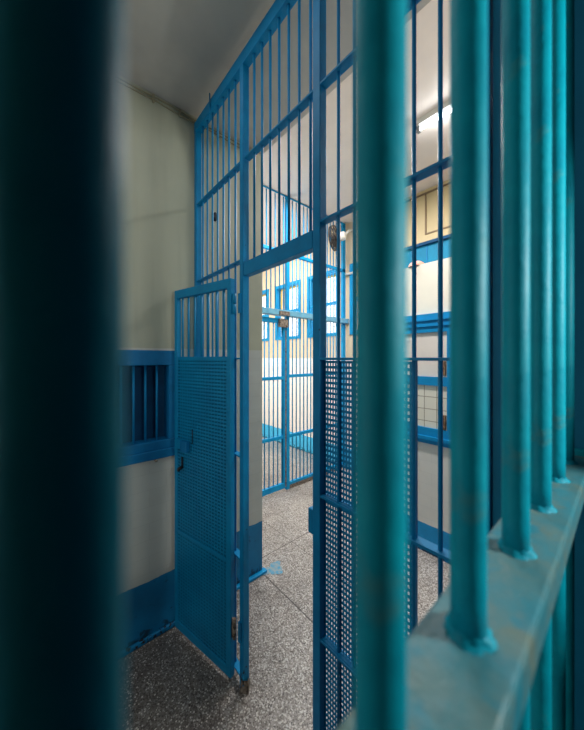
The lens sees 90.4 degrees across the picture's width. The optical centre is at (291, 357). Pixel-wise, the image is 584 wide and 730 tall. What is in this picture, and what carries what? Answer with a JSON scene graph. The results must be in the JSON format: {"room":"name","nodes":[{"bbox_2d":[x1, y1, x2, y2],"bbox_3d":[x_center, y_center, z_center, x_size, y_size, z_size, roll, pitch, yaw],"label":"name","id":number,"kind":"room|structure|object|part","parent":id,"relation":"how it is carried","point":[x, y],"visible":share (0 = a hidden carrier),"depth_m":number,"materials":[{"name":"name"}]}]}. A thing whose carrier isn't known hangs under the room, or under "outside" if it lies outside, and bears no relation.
{"room":"prison interior","nodes":[
{"label":"prison interior","id":0,"kind":"room"},
{"bbox_2d":[125,79,261,648],"bbox_3d":[-1.478,0.045,1.418,3.030,3.310,0.300,0,0,-41],"label":"wall","id":1,"kind":"structure","parent":0,"point":[159,143],"depth_m":1.80,"materials":[{"name":"beige paint"}]},
{"bbox_2d":[125,350,174,465],"bbox_3d":[-0.978,0.293,1.754,0.504,0.681,0.209,0,0,-41],"label":"window","id":2,"kind":"structure","parent":1,"relation":"in","point":[149,374],"depth_m":1.80,"materials":[{"name":"blue paint"}]},
{"bbox_2d":[125,365,163,442],"bbox_3d":[-1.004,0.278,1.774,0.410,0.465,0.044,0,0,-41],"label":"bars","id":3,"kind":"object","parent":2,"relation":"attached to","point":[151,369],"depth_m":1.81,"materials":[{"name":"blue paint"}]},
{"bbox_3d":[-0.970,0.564,1.744,0.504,0.108,0.156,0,0,-41],"label":"frame sill","id":4,"kind":"part","parent":2,"relation":"part of","materials":[{"name":"blue paint"}]},
{"bbox_2d":[125,620,174,655],"bbox_3d":[-1.585,1.685,1.112,2.467,0.030,0.022,0,0,-41],"label":"baseboard","id":5,"kind":"structure","parent":1,"relation":"attached to","point":[169,626],"depth_m":1.74,"materials":[{"name":"paint"}]},
{"bbox_2d":[125,81,257,156],"bbox_3d":[-1.355,-1.576,1.315,2.880,0.042,0.016,0,0,-41],"label":"cable","id":6,"kind":"object","parent":1,"relation":"attached to","point":[152,95],"visible":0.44,"depth_m":1.82,"materials":[{"name":"beige plastic"}]},
{"bbox_2d":[237,567,266,589],"bbox_3d":[-0.411,1.689,2.140,0.533,0.022,0.050,0,0,-41],"label":"baseboard","id":7,"kind":"structure","parent":1,"relation":"attached to","point":[263,571],"depth_m":2.24,"materials":[{"name":"blue paint"}]},
{"bbox_2d":[125,0,430,153],"bbox_3d":[-0.402,-1.670,0.180,3.030,0.120,3.600,0,0,-41],"label":"ceiling","id":8,"kind":"structure","parent":0,"point":[180,52],"depth_m":1.52,"materials":[{"name":"paint"}]},
{"bbox_2d":[125,437,449,729],"bbox_3d":[-0.772,1.750,2.641,5.700,0.100,7.800,0,0,-41],"label":"floor","id":9,"kind":"structure","parent":0,"point":[171,684],"depth_m":1.67,"materials":[{"name":"stone"}]},
{"bbox_2d":[264,561,282,574],"bbox_3d":[-0.146,1.697,2.325,0.203,0.001,0.148,0,0,-41],"label":"paint patch","id":10,"kind":"object","parent":9,"relation":"on","point":[275,568],"visible":0.93,"depth_m":2.34,"materials":[{"name":"blue paint"}]},
{"bbox_2d":[262,185,348,489],"bbox_3d":[0.004,-0.199,3.790,2.260,3.798,0.115,0,0,-41],"label":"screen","id":11,"kind":"object","parent":9,"relation":"on","point":[286,313],"visible":0.5,"depth_m":3.87,"materials":[{"name":"blue paint"}]},
{"bbox_2d":[262,316,288,496],"bbox_3d":[-0.438,0.585,3.415,0.980,2.170,0.080,0,0,-41],"label":"gate","id":12,"kind":"object","parent":11,"relation":"attached to","point":[283,323],"visible":0.49,"depth_m":3.66,"materials":[{"name":"blue metal"}]},
{"bbox_3d":[-0.457,-0.470,3.425,0.885,0.060,0.040,0,0,-41],"label":"rail","id":13,"kind":"part","parent":12,"relation":"part of","materials":[{"name":"blue metal"}]},
{"bbox_3d":[-0.457,1.010,3.425,0.885,0.040,0.040,0,0,-41],"label":"rail","id":14,"kind":"part","parent":12,"relation":"part of","materials":[{"name":"blue metal"}]},
{"bbox_3d":[-0.457,0.255,3.425,0.885,0.040,0.040,0,0,-41],"label":"rail","id":15,"kind":"part","parent":12,"relation":"part of","materials":[{"name":"blue metal"}]},
{"bbox_3d":[-0.457,1.635,3.425,0.885,0.070,0.040,0,0,-41],"label":"rail","id":16,"kind":"part","parent":12,"relation":"part of","materials":[{"name":"blue metal"}]},
{"bbox_3d":[-0.062,-0.195,3.769,0.052,3.790,0.040,0,0,-41],"label":"post","id":17,"kind":"part","parent":11,"relation":"part of","materials":[{"name":"blue metal"}]},
{"bbox_3d":[-0.021,-2.090,3.804,2.240,0.016,0.016,0,0,-41],"label":"rail","id":18,"kind":"part","parent":11,"relation":"part of","materials":[{"name":"blue metal"}]},
{"bbox_3d":[-0.021,-1.355,3.804,2.240,0.040,0.040,0,0,-41],"label":"rail","id":19,"kind":"part","parent":11,"relation":"part of","materials":[{"name":"blue metal"}]},
{"bbox_3d":[0.365,1.015,4.140,1.078,0.040,0.040,0,0,-41],"label":"rail","id":20,"kind":"part","parent":11,"relation":"part of","materials":[{"name":"blue metal"}]},
{"bbox_3d":[0.365,0.235,4.140,1.078,0.040,0.040,0,0,-41],"label":"rail","id":21,"kind":"part","parent":11,"relation":"part of","materials":[{"name":"blue metal"}]},
{"bbox_3d":[0.365,1.633,4.140,1.078,0.035,0.040,0,0,-41],"label":"rail","id":22,"kind":"part","parent":11,"relation":"part of","materials":[{"name":"blue metal"}]},
{"bbox_3d":[0.798,-0.195,4.516,0.070,3.790,0.040,0,0,-41],"label":"post","id":23,"kind":"part","parent":11,"relation":"part of","materials":[{"name":"blue metal"}]},
{"bbox_2d":[194,0,492,729],"bbox_3d":[-0.085,0.055,1.311,0.068,3.290,1.685,0,0,-41],"label":"partition","id":24,"kind":"object","parent":9,"relation":"on","point":[313,241],"depth_m":1.08,"materials":[{"name":"blue paint"}]},
{"bbox_3d":[-0.626,0.069,1.933,0.037,3.262,0.036,0,0,-41],"label":"post","id":25,"kind":"part","parent":24,"relation":"part of","materials":[{"name":"blue metal"}]},
{"bbox_2d":[175,278,235,678],"bbox_3d":[-0.511,0.623,1.642,0.531,2.075,0.052,0,0,36],"label":"gate","id":26,"kind":"object","parent":24,"relation":"attached to","point":[204,386],"visible":1,"depth_m":1.62,"materials":[{"name":"blue metal"}]},
{"bbox_3d":[-0.686,0.520,1.758,0.071,0.060,0.012,0,0,36],"label":"lock plate","id":27,"kind":"part","parent":26,"relation":"part of","materials":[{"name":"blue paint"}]},
{"bbox_3d":[-0.514,-0.390,1.659,0.450,0.050,0.028,0,0,36],"label":"rail","id":28,"kind":"part","parent":26,"relation":"part of","materials":[{"name":"blue metal"}]},
{"bbox_3d":[-0.521,0.810,1.650,0.456,1.620,0.002,0,0,36],"label":"perforated panel","id":29,"kind":"part","parent":26,"relation":"part of","materials":[{"name":"blue metal"}]},
{"bbox_3d":[-0.514,1.635,1.659,0.450,0.050,0.028,0,0,36],"label":"rail","id":30,"kind":"part","parent":26,"relation":"part of","materials":[{"name":"blue metal"}]},
{"bbox_3d":[-0.515,0.000,1.658,0.450,0.016,0.019,0,0,36],"label":"rail","id":31,"kind":"part","parent":26,"relation":"part of","materials":[{"name":"blue metal"}]},
{"bbox_3d":[-0.435,-0.505,1.712,0.034,0.009,0.550,0,0,-41],"label":"rail","id":32,"kind":"part","parent":24,"relation":"part of","materials":[{"name":"blue metal"}]},
{"bbox_3d":[-0.435,-1.012,1.712,0.034,0.009,0.550,0,0,-41],"label":"rail","id":33,"kind":"part","parent":24,"relation":"part of","materials":[{"name":"blue metal"}]},
{"bbox_3d":[-0.435,1.640,1.712,0.034,0.009,0.550,0,0,-41],"label":"rail","id":34,"kind":"part","parent":24,"relation":"part of","materials":[{"name":"blue metal"}]},
{"bbox_3d":[-0.435,1.040,1.712,0.034,0.009,0.550,0,0,-41],"label":"rail","id":35,"kind":"part","parent":24,"relation":"part of","materials":[{"name":"blue metal"}]},
{"bbox_3d":[-0.267,1.400,1.482,0.012,0.100,0.017,0,0,-41],"label":"hinge plate","id":36,"kind":"part","parent":24,"relation":"part of","materials":[{"name":"blue paint"}]},
{"bbox_3d":[-0.267,-0.280,1.482,0.012,0.100,0.017,0,0,-41],"label":"hinge plate","id":37,"kind":"part","parent":24,"relation":"part of","materials":[{"name":"blue paint"}]},
{"bbox_3d":[-0.246,0.069,1.495,0.037,3.262,0.035,0,0,-41],"label":"post","id":38,"kind":"part","parent":24,"relation":"part of","materials":[{"name":"blue metal"}]},
{"bbox_3d":[-0.241,1.670,1.491,0.048,0.060,0.048,0,0,4],"label":"foot plate","id":39,"kind":"part","parent":24,"relation":"part of","materials":[{"name":"metal"}]},
{"bbox_3d":[-0.070,-1.012,1.292,0.034,0.009,0.489,0,0,-41],"label":"rail","id":40,"kind":"part","parent":24,"relation":"part of","materials":[{"name":"blue metal"}]},
{"bbox_3d":[0.104,0.069,1.093,0.037,3.262,0.038,0,0,-41],"label":"post","id":41,"kind":"part","parent":24,"relation":"part of","materials":[{"name":"blue metal"}]},
{"bbox_3d":[0.282,1.040,0.888,0.034,0.009,0.506,0,0,-41],"label":"rail","id":42,"kind":"part","parent":24,"relation":"part of","materials":[{"name":"blue metal"}]},
{"bbox_3d":[0.237,0.825,0.954,0.001,1.630,0.348,0,0,-41],"label":"perforated panel","id":43,"kind":"part","parent":24,"relation":"part of","materials":[{"name":"blue paint"}]},
{"bbox_3d":[0.282,-1.012,0.888,0.034,0.009,0.506,0,0,-41],"label":"rail","id":44,"kind":"part","parent":24,"relation":"part of","materials":[{"name":"blue metal"}]},
{"bbox_3d":[0.282,0.510,0.888,0.034,0.009,0.506,0,0,-41],"label":"rail","id":45,"kind":"part","parent":24,"relation":"part of","materials":[{"name":"blue metal"}]},
{"bbox_3d":[0.282,0.003,0.888,0.034,0.009,0.506,0,0,-41],"label":"rail","id":46,"kind":"part","parent":24,"relation":"part of","materials":[{"name":"blue metal"}]},
{"bbox_3d":[0.282,-0.505,0.888,0.034,0.009,0.506,0,0,-41],"label":"rail","id":47,"kind":"part","parent":24,"relation":"part of","materials":[{"name":"blue metal"}]},
{"bbox_3d":[0.458,0.069,0.686,0.037,3.262,0.029,0,0,-41],"label":"post","id":48,"kind":"part","parent":24,"relation":"part of","materials":[{"name":"teal metal"}]},
{"bbox_2d":[262,179,449,467],"bbox_3d":[1.183,-0.200,4.340,0.220,3.800,7.800,0,0,-41],"label":"wall","id":49,"kind":"structure","parent":0,"point":[432,197],"depth_m":5.23,"materials":[{"name":"white paint"}]},
{"bbox_2d":[262,289,268,340],"bbox_3d":[-0.672,-0.905,6.392,0.152,1.090,0.710,0,0,-41],"label":"window","id":50,"kind":"structure","parent":49,"relation":"in","point":[263,291],"depth_m":6.15,"materials":[{"name":"blue paint"}]},
{"bbox_2d":[275,280,298,339],"bbox_3d":[-0.043,-0.905,5.667,0.152,1.090,0.760,0,0,-41],"label":"window","id":51,"kind":"structure","parent":49,"relation":"in","point":[294,282],"depth_m":5.75,"materials":[{"name":"blue paint"}]},
{"bbox_2d":[308,270,335,337],"bbox_3d":[0.564,-0.905,4.969,0.152,1.090,0.740,0,0,-41],"label":"window","id":52,"kind":"structure","parent":49,"relation":"in","point":[329,270],"depth_m":5.11,"materials":[{"name":"blue paint"}]},
{"bbox_2d":[328,225,352,250],"bbox_3d":[0.757,-1.777,4.198,0.707,0.525,0.266,0,0,-41],"label":"wall fan","id":53,"kind":"object","parent":49,"relation":"attached to","point":[333,243],"visible":0.77,"depth_m":4.02,"materials":[{"name":"grey metal"}]},
{"bbox_3d":[0.701,-1.701,4.052,0.105,0.124,0.124,-6,-3,24],"label":"motor","id":54,"kind":"part","parent":53,"relation":"part of","materials":[{"name":"white plastic"}]},
{"bbox_2d":[350,263,352,334],"bbox_3d":[1.188,-0.905,4.252,0.152,1.090,0.740,0,0,-41],"label":"window","id":55,"kind":"structure","parent":49,"relation":"in","point":[351,265],"depth_m":4.45,"materials":[{"name":"blue paint"}]},
{"bbox_2d":[407,234,449,267],"bbox_3d":[2.458,-1.298,2.667,0.050,0.275,3.200,0,0,-41],"label":"trim","id":56,"kind":"structure","parent":49,"relation":"attached to","point":[427,251],"depth_m":3.57,"materials":[{"name":"blue paint"}]},
{"bbox_2d":[407,182,449,234],"bbox_3d":[2.470,-1.795,2.677,0.020,0.520,3.200,0,0,-41],"label":"trim","id":57,"kind":"structure","parent":49,"relation":"attached to","point":[448,183],"depth_m":3.60,"materials":[{"name":"brown"}]},
{"bbox_2d":[263,0,449,252],"bbox_3d":[0.333,-2.150,3.602,2.770,0.100,7.800,0,0,-41],"label":"ceiling","id":58,"kind":"structure","parent":0,"point":[427,17],"depth_m":2.80,"materials":[{"name":"paint"}]},
{"bbox_2d":[416,107,437,133],"bbox_3d":[1.179,-2.030,2.508,0.060,0.135,0.179,0,0,-41],"label":"lamp","id":59,"kind":"object","parent":58,"relation":"attached to","point":[427,119],"depth_m":2.50,"materials":[{"name":"white plastic"}]},
{"bbox_2d":[407,257,449,563],"bbox_3d":[1.825,0.435,1.864,0.100,2.530,2.820,0,0,-41],"label":"wall","id":60,"kind":"structure","parent":0,"point":[427,273],"depth_m":2.50,"materials":[{"name":"white paint"}]},
{"bbox_2d":[408,261,423,266],"bbox_3d":[1.139,-0.855,2.653,0.150,0.050,0.150,0,0,-41],"label":"lamp","id":61,"kind":"object","parent":60,"relation":"on","point":[417,262],"visible":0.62,"depth_m":2.60,"materials":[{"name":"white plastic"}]},
{"bbox_2d":[407,311,449,447],"bbox_3d":[1.084,0.177,2.598,0.055,1.115,0.700,0,0,-41],"label":"window","id":62,"kind":"structure","parent":60,"relation":"in","point":[426,324],"depth_m":2.49,"materials":[{"name":"blue paint"}]},
{"bbox_3d":[1.096,-0.030,2.615,0.010,0.380,0.590,0,0,-41],"label":"pane","id":63,"kind":"part","parent":62,"relation":"part of","materials":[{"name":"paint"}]},
{"bbox_3d":[1.096,0.417,2.615,0.010,0.365,0.590,0,0,-41],"label":"tiled panel","id":64,"kind":"part","parent":62,"relation":"part of","materials":[{"name":"tile"}]},
{"bbox_3d":[1.071,0.198,2.627,0.035,0.075,0.640,0,0,-41],"label":"frame rail","id":65,"kind":"part","parent":62,"relation":"part of","materials":[{"name":"blue metal"}]},
{"bbox_3d":[1.084,0.667,2.598,0.055,0.135,0.700,0,0,-41],"label":"frame sill","id":66,"kind":"part","parent":62,"relation":"part of","materials":[{"name":"blue paint"}]},
{"bbox_2d":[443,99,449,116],"bbox_3d":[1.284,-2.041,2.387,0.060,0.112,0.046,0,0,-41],"label":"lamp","id":67,"kind":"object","parent":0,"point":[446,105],"depth_m":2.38,"materials":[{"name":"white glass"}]},
{"bbox_2d":[493,0,583,729],"bbox_3d":[0.983,0.045,0.192,0.165,3.310,1.400,0,0,-41],"label":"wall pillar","id":68,"kind":"structure","parent":0,"point":[497,4],"depth_m":0.56,"materials":[{"name":"teal metal"}]}
]}

